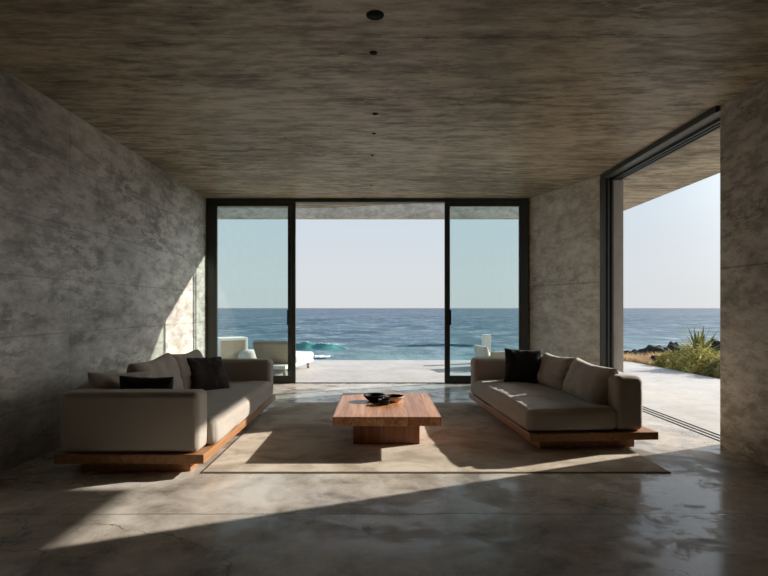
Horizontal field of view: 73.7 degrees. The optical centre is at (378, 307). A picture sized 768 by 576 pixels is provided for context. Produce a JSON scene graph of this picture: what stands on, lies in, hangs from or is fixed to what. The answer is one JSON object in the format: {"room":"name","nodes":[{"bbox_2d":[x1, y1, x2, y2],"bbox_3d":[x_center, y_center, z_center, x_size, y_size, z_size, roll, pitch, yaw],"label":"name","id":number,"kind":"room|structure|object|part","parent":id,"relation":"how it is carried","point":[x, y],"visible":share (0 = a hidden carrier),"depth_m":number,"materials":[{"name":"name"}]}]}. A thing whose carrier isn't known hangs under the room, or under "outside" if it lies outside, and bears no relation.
{"room":"living room","nodes":[
{"label":"living room","id":0,"kind":"room"},
{"bbox_2d":[0,67,205,473],"bbox_3d":[-2.900,-0.273,2.625,0.320,2.945,11.250,0,0,0],"label":"wall","id":1,"kind":"structure","parent":0,"point":[103,250],"depth_m":4.64,"materials":[{"name":"grey concrete"}]},
{"bbox_2d":[214,202,295,382],"bbox_3d":[-1.970,-0.247,8.137,1.300,2.875,0.099,0,0,0],"label":"door","id":2,"kind":"structure","parent":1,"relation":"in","point":[276,379],"depth_m":8.14,"materials":[{"name":"brown metal"}]},
{"bbox_3d":[-1.430,0.150,8.116,0.032,0.240,0.055,0,0,0],"label":"handle","id":3,"kind":"part","parent":2,"relation":"part of","materials":[{"name":"black metal"}]},
{"bbox_2d":[0,0,767,210],"bbox_3d":[0.795,-1.925,2.990,7.990,0.360,12.580,0,0,0],"label":"ceiling","id":4,"kind":"structure","parent":0,"point":[528,99],"depth_m":4.00,"materials":[{"name":"concrete"}]},
{"bbox_2d":[366,10,383,19],"bbox_3d":[-0.020,-1.744,3.050,0.108,0.003,0.108,0,0,0],"label":"recessed light","id":5,"kind":"object","parent":4,"relation":"in","point":[372,14],"visible":1,"depth_m":3.04,"materials":[{"name":"black metal"}]},
{"bbox_2d":[0,383,767,575],"bbox_3d":[0.155,1.300,2.600,5.790,0.200,11.200,0,0,0],"label":"floor","id":6,"kind":"structure","parent":0,"point":[707,516],"depth_m":2.92,"materials":[{"name":"concrete"}]},
{"bbox_2d":[54,349,275,470],"bbox_3d":[-1.767,0.818,4.940,1.106,0.763,2.560,0,0,0],"label":"sofa","id":7,"kind":"object","parent":6,"relation":"on","point":[104,426],"visible":0.85,"depth_m":3.70,"materials":[{"name":"beige fabric"}]},
{"bbox_3d":[-2.195,0.820,4.923,0.242,0.471,2.102,0,0,0],"label":"backrest","id":8,"kind":"part","parent":7,"relation":"part of","materials":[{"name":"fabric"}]},
{"bbox_2d":[88,371,151,388],"bbox_3d":[-2.047,0.687,4.114,0.201,0.370,0.550,-18,-12,27],"label":"cushion","id":9,"kind":"object","parent":7,"relation":"on","point":[95,380],"depth_m":3.96,"materials":[{"name":"fabric"}]},
{"bbox_3d":[-1.805,0.832,3.801,1.020,0.445,0.232,0,0,0],"label":"armrest","id":10,"kind":"part","parent":7,"relation":"part of","materials":[{"name":"fabric"}]},
{"bbox_2d":[119,375,173,388],"bbox_3d":[-1.812,0.691,4.008,0.422,0.362,0.217,0,0,-4],"label":"throw pillow","id":11,"kind":"object","parent":7,"relation":"on","point":[126,382],"visible":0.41,"depth_m":3.95,"materials":[{"name":"black fabric"}]},
{"bbox_2d":[126,353,183,388],"bbox_3d":[-2.009,0.658,4.633,0.269,0.430,0.780,-15,2,0],"label":"cushion","id":12,"kind":"object","parent":7,"relation":"on","point":[166,365],"depth_m":4.63,"materials":[{"name":"fabric"}]},
{"bbox_2d":[171,349,203,388],"bbox_3d":[-2.006,0.663,5.384,0.276,0.420,0.800,-15,-1,0],"label":"cushion","id":13,"kind":"object","parent":7,"relation":"on","point":[185,373],"depth_m":5.09,"materials":[{"name":"fabric"}]},
{"bbox_2d":[187,356,229,390],"bbox_3d":[-1.772,0.683,5.294,0.368,0.444,0.433,0,0,43],"label":"throw pillow","id":14,"kind":"object","parent":7,"relation":"on","point":[207,373],"visible":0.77,"depth_m":5.22,"materials":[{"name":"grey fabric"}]},
{"bbox_2d":[206,381,271,444],"bbox_3d":[-1.671,0.948,4.920,0.913,0.242,2.115,0,0,0],"label":"seat cushion","id":15,"kind":"object","parent":7,"relation":"on","point":[230,409],"depth_m":4.66,"materials":[{"name":"fabric"}]},
{"bbox_3d":[-1.780,0.828,6.050,1.050,0.456,0.232,0,0,0],"label":"armrest","id":16,"kind":"part","parent":7,"relation":"part of","materials":[{"name":"fabric"}]},
{"bbox_2d":[202,402,670,472],"bbox_3d":[0.419,1.194,5.082,3.409,0.011,2.735,0,0,0],"label":"rug","id":17,"kind":"object","parent":6,"relation":"on","point":[290,437],"visible":0.77,"depth_m":4.27,"materials":[{"name":"beige fabric"}]},
{"bbox_2d":[333,393,440,443],"bbox_3d":[0.070,1.038,4.775,0.890,0.297,1.190,0,0,0],"label":"coffee table","id":18,"kind":"object","parent":17,"relation":"on","point":[400,422],"visible":0.99,"depth_m":4.47,"materials":[{"name":"brown wood"}]},
{"bbox_2d":[363,393,384,401],"bbox_3d":[-0.040,0.858,4.900,0.210,0.062,0.210,0,0,0],"label":"bowl","id":19,"kind":"object","parent":18,"relation":"on","point":[372,397],"visible":0.91,"depth_m":4.85,"materials":[{"name":"black ceramic"}]},
{"bbox_2d":[378,398,390,404],"bbox_3d":[0.055,0.864,4.710,0.124,0.050,0.124,0,0,0],"label":"bowl","id":20,"kind":"object","parent":18,"relation":"on","point":[383,401],"visible":1,"depth_m":4.67,"materials":[{"name":"black ceramic"}]},
{"bbox_2d":[384,394,403,402],"bbox_3d":[0.145,0.861,4.860,0.200,0.056,0.200,0,0,0],"label":"bowl","id":21,"kind":"object","parent":18,"relation":"on","point":[394,398],"visible":0.87,"depth_m":4.81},
{"bbox_2d":[469,353,657,448],"bbox_3d":[1.716,0.846,5.302,1.130,0.688,2.100,0,0,-4],"label":"sofa","id":22,"kind":"object","parent":17,"relation":"on","point":[575,402],"visible":0.91,"depth_m":4.43,"materials":[{"name":"beige fabric"}]},
{"bbox_3d":[1.540,0.821,6.162,0.840,0.451,0.231,0,0,-4],"label":"armrest","id":23,"kind":"part","parent":22,"relation":"part of","materials":[{"name":"fabric"}]},
{"bbox_2d":[504,348,541,382],"bbox_3d":[1.645,0.658,5.823,0.434,0.433,0.258,0,0,10],"label":"throw pillow","id":24,"kind":"object","parent":22,"relation":"on","point":[520,365],"visible":0.9,"depth_m":5.77,"materials":[{"name":"black fabric"}]},
{"bbox_2d":[474,379,616,431],"bbox_3d":[1.569,0.942,5.178,0.821,0.233,1.844,0,0,-4],"label":"seat cushion","id":25,"kind":"object","parent":22,"relation":"on","point":[542,406],"depth_m":4.47,"materials":[{"name":"fabric"}]},
{"bbox_2d":[537,353,575,390],"bbox_3d":[1.923,0.691,5.569,0.257,0.375,0.760,21,-2,-3],"label":"cushion","id":26,"kind":"object","parent":22,"relation":"on","point":[551,375],"depth_m":5.37,"materials":[{"name":"fabric"}]},
{"bbox_2d":[563,358,618,404],"bbox_3d":[1.974,0.691,4.801,0.248,0.375,0.760,21,1,-3],"label":"cushion","id":27,"kind":"object","parent":22,"relation":"on","point":[585,383],"depth_m":4.60,"materials":[{"name":"fabric"}]},
{"bbox_3d":[2.059,0.806,5.311,0.259,0.478,2.022,0,0,-4],"label":"backrest","id":28,"kind":"part","parent":22,"relation":"part of","materials":[{"name":"fabric"}]},
{"bbox_2d":[528,175,599,365],"bbox_3d":[2.715,-0.273,7.470,0.670,2.945,1.540,0,0,0],"label":"wall","id":29,"kind":"structure","parent":0,"point":[564,223],"depth_m":7.34,"materials":[{"name":"concrete"}]},
{"bbox_2d":[288,207,290,375],"bbox_3d":[-1.420,-0.247,8.231,0.070,2.875,0.038,0,0,0],"label":"trim","id":30,"kind":"structure","parent":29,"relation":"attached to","point":[289,208],"depth_m":8.21,"materials":[{"name":"brown metal"}]},
{"bbox_2d":[206,198,527,357],"bbox_3d":[-0.180,-0.273,8.200,5.120,2.945,0.120,0,0,0],"label":"trim","id":31,"kind":"structure","parent":29,"relation":"attached to","point":[209,201],"depth_m":8.14,"materials":[{"name":"brown metal"}]},
{"bbox_2d":[296,382,444,382],"bbox_3d":[-0.175,1.196,8.185,4.870,0.008,0.070,0,0,0],"label":"trim","id":32,"kind":"structure","parent":29,"relation":"attached to","point":[296,382],"depth_m":8.20,"materials":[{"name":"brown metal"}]},
{"bbox_2d":[444,202,519,382],"bbox_3d":[1.673,-0.247,8.143,1.235,2.875,0.099,0,0,0],"label":"door","id":33,"kind":"structure","parent":29,"relation":"in","point":[448,378],"depth_m":8.15,"materials":[{"name":"brown metal"}]},
{"bbox_3d":[1.135,0.150,8.120,0.032,0.240,0.055,0,0,0],"label":"handle","id":34,"kind":"part","parent":33,"relation":"part of","materials":[{"name":"black metal"}]},
{"bbox_2d":[600,178,613,367],"bbox_3d":[2.982,-0.250,6.692,0.155,2.900,0.075,0,0,0],"label":"trim","id":35,"kind":"structure","parent":29,"relation":"attached to","point":[606,184],"depth_m":6.67,"materials":[{"name":"brown metal"}]},
{"bbox_2d":[614,179,622,371],"bbox_3d":[3.132,-0.273,6.840,0.145,2.945,0.280,0,0,0],"label":"pier","id":36,"kind":"object","parent":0,"point":[618,185],"visible":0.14,"depth_m":6.72,"materials":[{"name":"grey concrete"}]},
{"bbox_2d":[720,78,767,465],"bbox_3d":[3.110,-0.273,0.810,0.320,2.945,7.620,0,0,0],"label":"wall","id":37,"kind":"structure","parent":0,"point":[744,118],"depth_m":4.13,"materials":[{"name":"concrete"}]},
{"bbox_2d":[600,106,719,180],"bbox_3d":[3.042,-1.708,5.570,0.265,0.073,2.300,0,0,0],"label":"trim","id":38,"kind":"structure","parent":37,"relation":"attached to","point":[711,127],"depth_m":5.31,"materials":[{"name":"brown metal"}]},
{"bbox_2d":[642,406,719,440],"bbox_3d":[3.149,1.199,5.570,0.148,0.006,2.180,0,0,0],"label":"door track","id":39,"kind":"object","parent":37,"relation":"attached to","point":[642,406],"depth_m":5.27,"materials":[{"name":"brown metal"}]},
{"label":"outside","id":40,"kind":"structure","parent":0,"visible":0},
{"bbox_2d":[218,308,719,359],"bbox_3d":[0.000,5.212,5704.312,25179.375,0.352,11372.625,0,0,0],"label":"sea","id":41,"kind":"structure","parent":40,"point":[367,333],"depth_m":130.52,"materials":[{"name":"liquid"}]},
{"bbox_2d":[296,341,347,350],"bbox_3d":[-9.050,4.732,65.982,10.900,1.175,8.265,0,0,0],"label":"breaking wave","id":42,"kind":"object","parent":41,"relation":"on","point":[305,345],"visible":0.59,"depth_m":63.63,"materials":[{"name":"liquid"}]},
{"bbox_2d":[314,355,332,356],"bbox_3d":[-5.850,4.955,52.620,2.300,0.150,1.523,0,0,0],"label":"foam","id":43,"kind":"object","parent":41,"relation":"on","point":[314,355],"visible":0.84,"depth_m":52.54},
{"bbox_2d":[395,344,491,346],"bbox_3d":[9.250,5.052,69.757,15.500,0.535,4.293,0,0,0],"label":"breaking wave","id":44,"kind":"object","parent":41,"relation":"on","point":[426,345],"visible":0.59,"depth_m":68.88,"materials":[{"name":"liquid"}]},
{"bbox_3d":[-5.050,-0.268,11.640,0.300,3.535,0.240,0,0,0],"label":"trim","id":45,"kind":"structure","parent":0,"visible":0},
{"bbox_2d":[218,204,518,218],"bbox_3d":[-0.375,-2.248,11.640,9.650,0.425,0.240,0,0,0],"label":"roof overhang","id":46,"kind":"object","parent":45,"relation":"on","point":[401,211],"depth_m":11.52,"materials":[{"name":"concrete"}]},
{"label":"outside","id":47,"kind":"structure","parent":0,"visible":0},
{"bbox_3d":[16.000,3.542,20.000,60.000,4.516,38.000,0,0,0],"label":"ground","id":48,"kind":"structure","parent":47,"visible":0},
{"bbox_2d":[623,349,640,355],"bbox_3d":[6.659,1.754,13.505,0.846,1.326,0.971,0,0,-36],"label":"boulder","id":49,"kind":"object","parent":48,"relation":"on","point":[633,350],"visible":0.12,"depth_m":13.55,"materials":[{"name":"grey stone"}]},
{"bbox_2d":[623,353,649,362],"bbox_3d":[5.793,1.202,11.758,1.066,0.344,0.906,0,0,0],"label":"grass tuft","id":50,"kind":"object","parent":48,"relation":"on","point":[627,358],"visible":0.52,"depth_m":11.62,"materials":[{"name":"beige plant"}]},
{"bbox_2d":[625,354,649,363],"bbox_3d":[6.058,1.205,11.729,0.899,0.315,0.939,0,0,0],"label":"grass tuft","id":51,"kind":"object","parent":48,"relation":"on","point":[642,357],"visible":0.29,"depth_m":11.67,"materials":[{"name":"beige plant"}]},
{"bbox_2d":[637,357,662,366],"bbox_3d":[5.979,1.212,11.246,0.779,0.255,0.787,0,0,0],"label":"grass tuft","id":52,"kind":"object","parent":48,"relation":"on","point":[645,362],"visible":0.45,"depth_m":11.16,"materials":[{"name":"beige plant"}]},
{"bbox_2d":[636,351,664,359],"bbox_3d":[6.460,1.185,11.851,1.052,0.375,1.060,0,0,0],"label":"grass tuft","id":53,"kind":"object","parent":48,"relation":"on","point":[650,351],"visible":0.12,"depth_m":11.86,"materials":[{"name":"beige plant"}]},
{"bbox_2d":[637,345,671,355],"bbox_3d":[8.060,1.875,14.896,1.657,1.611,1.744,0,0,16],"label":"boulder","id":54,"kind":"object","parent":48,"relation":"on","point":[658,349],"visible":0.09,"depth_m":14.62,"materials":[{"name":"grey stone"}]},
{"bbox_2d":[649,355,660,361],"bbox_3d":[6.214,1.255,11.343,0.454,0.417,0.396,0,0,-7],"label":"boulder","id":55,"kind":"object","parent":48,"relation":"on","point":[652,356],"visible":0.11,"depth_m":11.29,"materials":[{"name":"black stone"}]},
{"bbox_2d":[653,349,678,367],"bbox_3d":[6.155,1.083,10.834,0.608,0.429,0.651,0,0,0],"label":"shrub","id":56,"kind":"object","parent":48,"relation":"on","point":[668,354],"visible":0.55,"depth_m":10.78,"materials":[{"name":"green plant"}]},
{"bbox_2d":[667,341,681,352],"bbox_3d":[9.493,2.312,16.674,1.068,2.462,1.377,0,0,35],"label":"boulder","id":57,"kind":"object","parent":48,"relation":"on","point":[671,347],"visible":0.06,"depth_m":16.47,"materials":[{"name":"grey stone"}]},
{"bbox_2d":[666,343,718,375],"bbox_3d":[6.190,1.001,9.960,1.106,0.628,1.063,0,0,0],"label":"shrub","id":58,"kind":"object","parent":48,"relation":"on","point":[686,362],"visible":0.7,"depth_m":9.79,"materials":[{"name":"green plant"}]},
{"bbox_2d":[669,326,719,368],"bbox_3d":[6.450,0.815,10.152,1.123,0.944,1.077,0,0,0],"label":"yucca plant","id":59,"kind":"object","parent":48,"relation":"on","point":[697,339],"visible":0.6,"depth_m":10.21,"materials":[{"name":"green plant"}]},
{"bbox_2d":[672,339,719,356],"bbox_3d":[6.681,0.979,10.778,1.083,0.656,1.081,0,0,0],"label":"shrub","id":60,"kind":"object","parent":48,"relation":"on","point":[709,347],"visible":0.08,"depth_m":10.72,"materials":[{"name":"green plant"}]},
{"bbox_2d":[700,354,719,378],"bbox_3d":[6.256,1.077,9.179,0.820,0.566,0.825,0,0,0],"label":"shrub","id":61,"kind":"object","parent":48,"relation":"on","point":[714,372],"visible":0.3,"depth_m":9.20,"materials":[{"name":"green plant"}]},
{"bbox_2d":[704,339,719,353],"bbox_3d":[11.298,2.309,17.137,1.262,2.546,1.057,0,0,33],"label":"boulder","id":62,"kind":"object","parent":48,"relation":"on","point":[715,342],"visible":0.03,"depth_m":17.03,"materials":[{"name":"grey stone"}]},
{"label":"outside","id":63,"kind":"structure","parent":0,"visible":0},
{"bbox_2d":[273,360,719,441],"bbox_3d":[-1.610,1.451,6.150,14.780,0.498,11.300,0,0,0],"label":"terrace","id":64,"kind":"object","parent":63,"point":[694,399],"visible":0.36,"depth_m":8.72,"materials":[{"name":"concrete"}]},
{"bbox_2d":[218,336,247,357],"bbox_3d":[-3.167,0.915,10.993,0.600,0.570,0.535,0,0,-28],"label":"armchair","id":65,"kind":"object","parent":64,"relation":"on","point":[228,347],"visible":0.44,"depth_m":10.74,"materials":[{"name":"white fabric"}]},
{"bbox_3d":[-3.044,0.915,10.763,0.500,0.470,0.013,0,0,-28],"label":"panel","id":66,"kind":"part","parent":65,"relation":"part of","materials":[{"name":"beige fabric"}]},
{"bbox_2d":[238,350,255,357],"bbox_3d":[-2.760,1.045,10.900,0.450,0.310,0.450,0,0,0],"label":"ottoman","id":67,"kind":"object","parent":64,"relation":"on","point":[243,353],"visible":0.32,"depth_m":10.71,"materials":[{"name":"white fabric"}]},
{"bbox_2d":[252,340,313,375],"bbox_3d":[-1.817,0.892,9.757,0.742,0.615,1.452,0,0,13],"label":"sun lounger","id":68,"kind":"object","parent":64,"relation":"on","point":[277,351],"visible":0.67,"depth_m":9.26,"materials":[{"name":"white paint"}]},
{"bbox_3d":[-1.915,0.815,9.330,0.702,0.512,0.123,0,33,13],"label":"backrest","id":69,"kind":"part","parent":68,"relation":"part of","materials":[{"name":"beige fabric"}]},
{"bbox_3d":[-1.820,1.050,9.742,0.720,0.060,1.420,0,0,13],"label":"frame","id":70,"kind":"part","parent":68,"relation":"part of","materials":[{"name":"white paint"}]},
{"bbox_3d":[-1.762,0.952,9.995,0.742,0.164,0.964,0,0,13],"label":"mattress","id":71,"kind":"part","parent":68,"relation":"part of","materials":[{"name":"white fabric"}]},
{"bbox_2d":[482,334,490,351],"bbox_3d":[2.360,0.890,11.200,0.170,0.620,0.170,0,0,0],"label":"pedestal","id":72,"kind":"object","parent":64,"relation":"on","point":[486,338],"visible":0.49,"depth_m":11.12,"materials":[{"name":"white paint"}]},
{"bbox_2d":[473,345,504,356],"bbox_3d":[2.371,0.972,10.272,0.830,0.456,0.809,0,0,-14],"label":"lounge chair","id":73,"kind":"object","parent":64,"relation":"on","point":[480,351],"visible":0.34,"depth_m":9.95,"materials":[{"name":"white fabric"}]},
{"bbox_2d":[473,345,489,356],"bbox_3d":[2.053,0.872,10.188,0.164,0.260,0.550,-10,2,-14],"label":"cushion","id":74,"kind":"object","parent":73,"relation":"on","point":[480,351],"depth_m":10.06,"materials":[{"name":"white fabric"}]},
{"bbox_3d":[2.512,0.970,9.931,0.720,0.260,0.080,0,0,-14],"label":"backrest","id":75,"kind":"part","parent":73,"relation":"part of","materials":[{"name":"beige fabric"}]}
]}

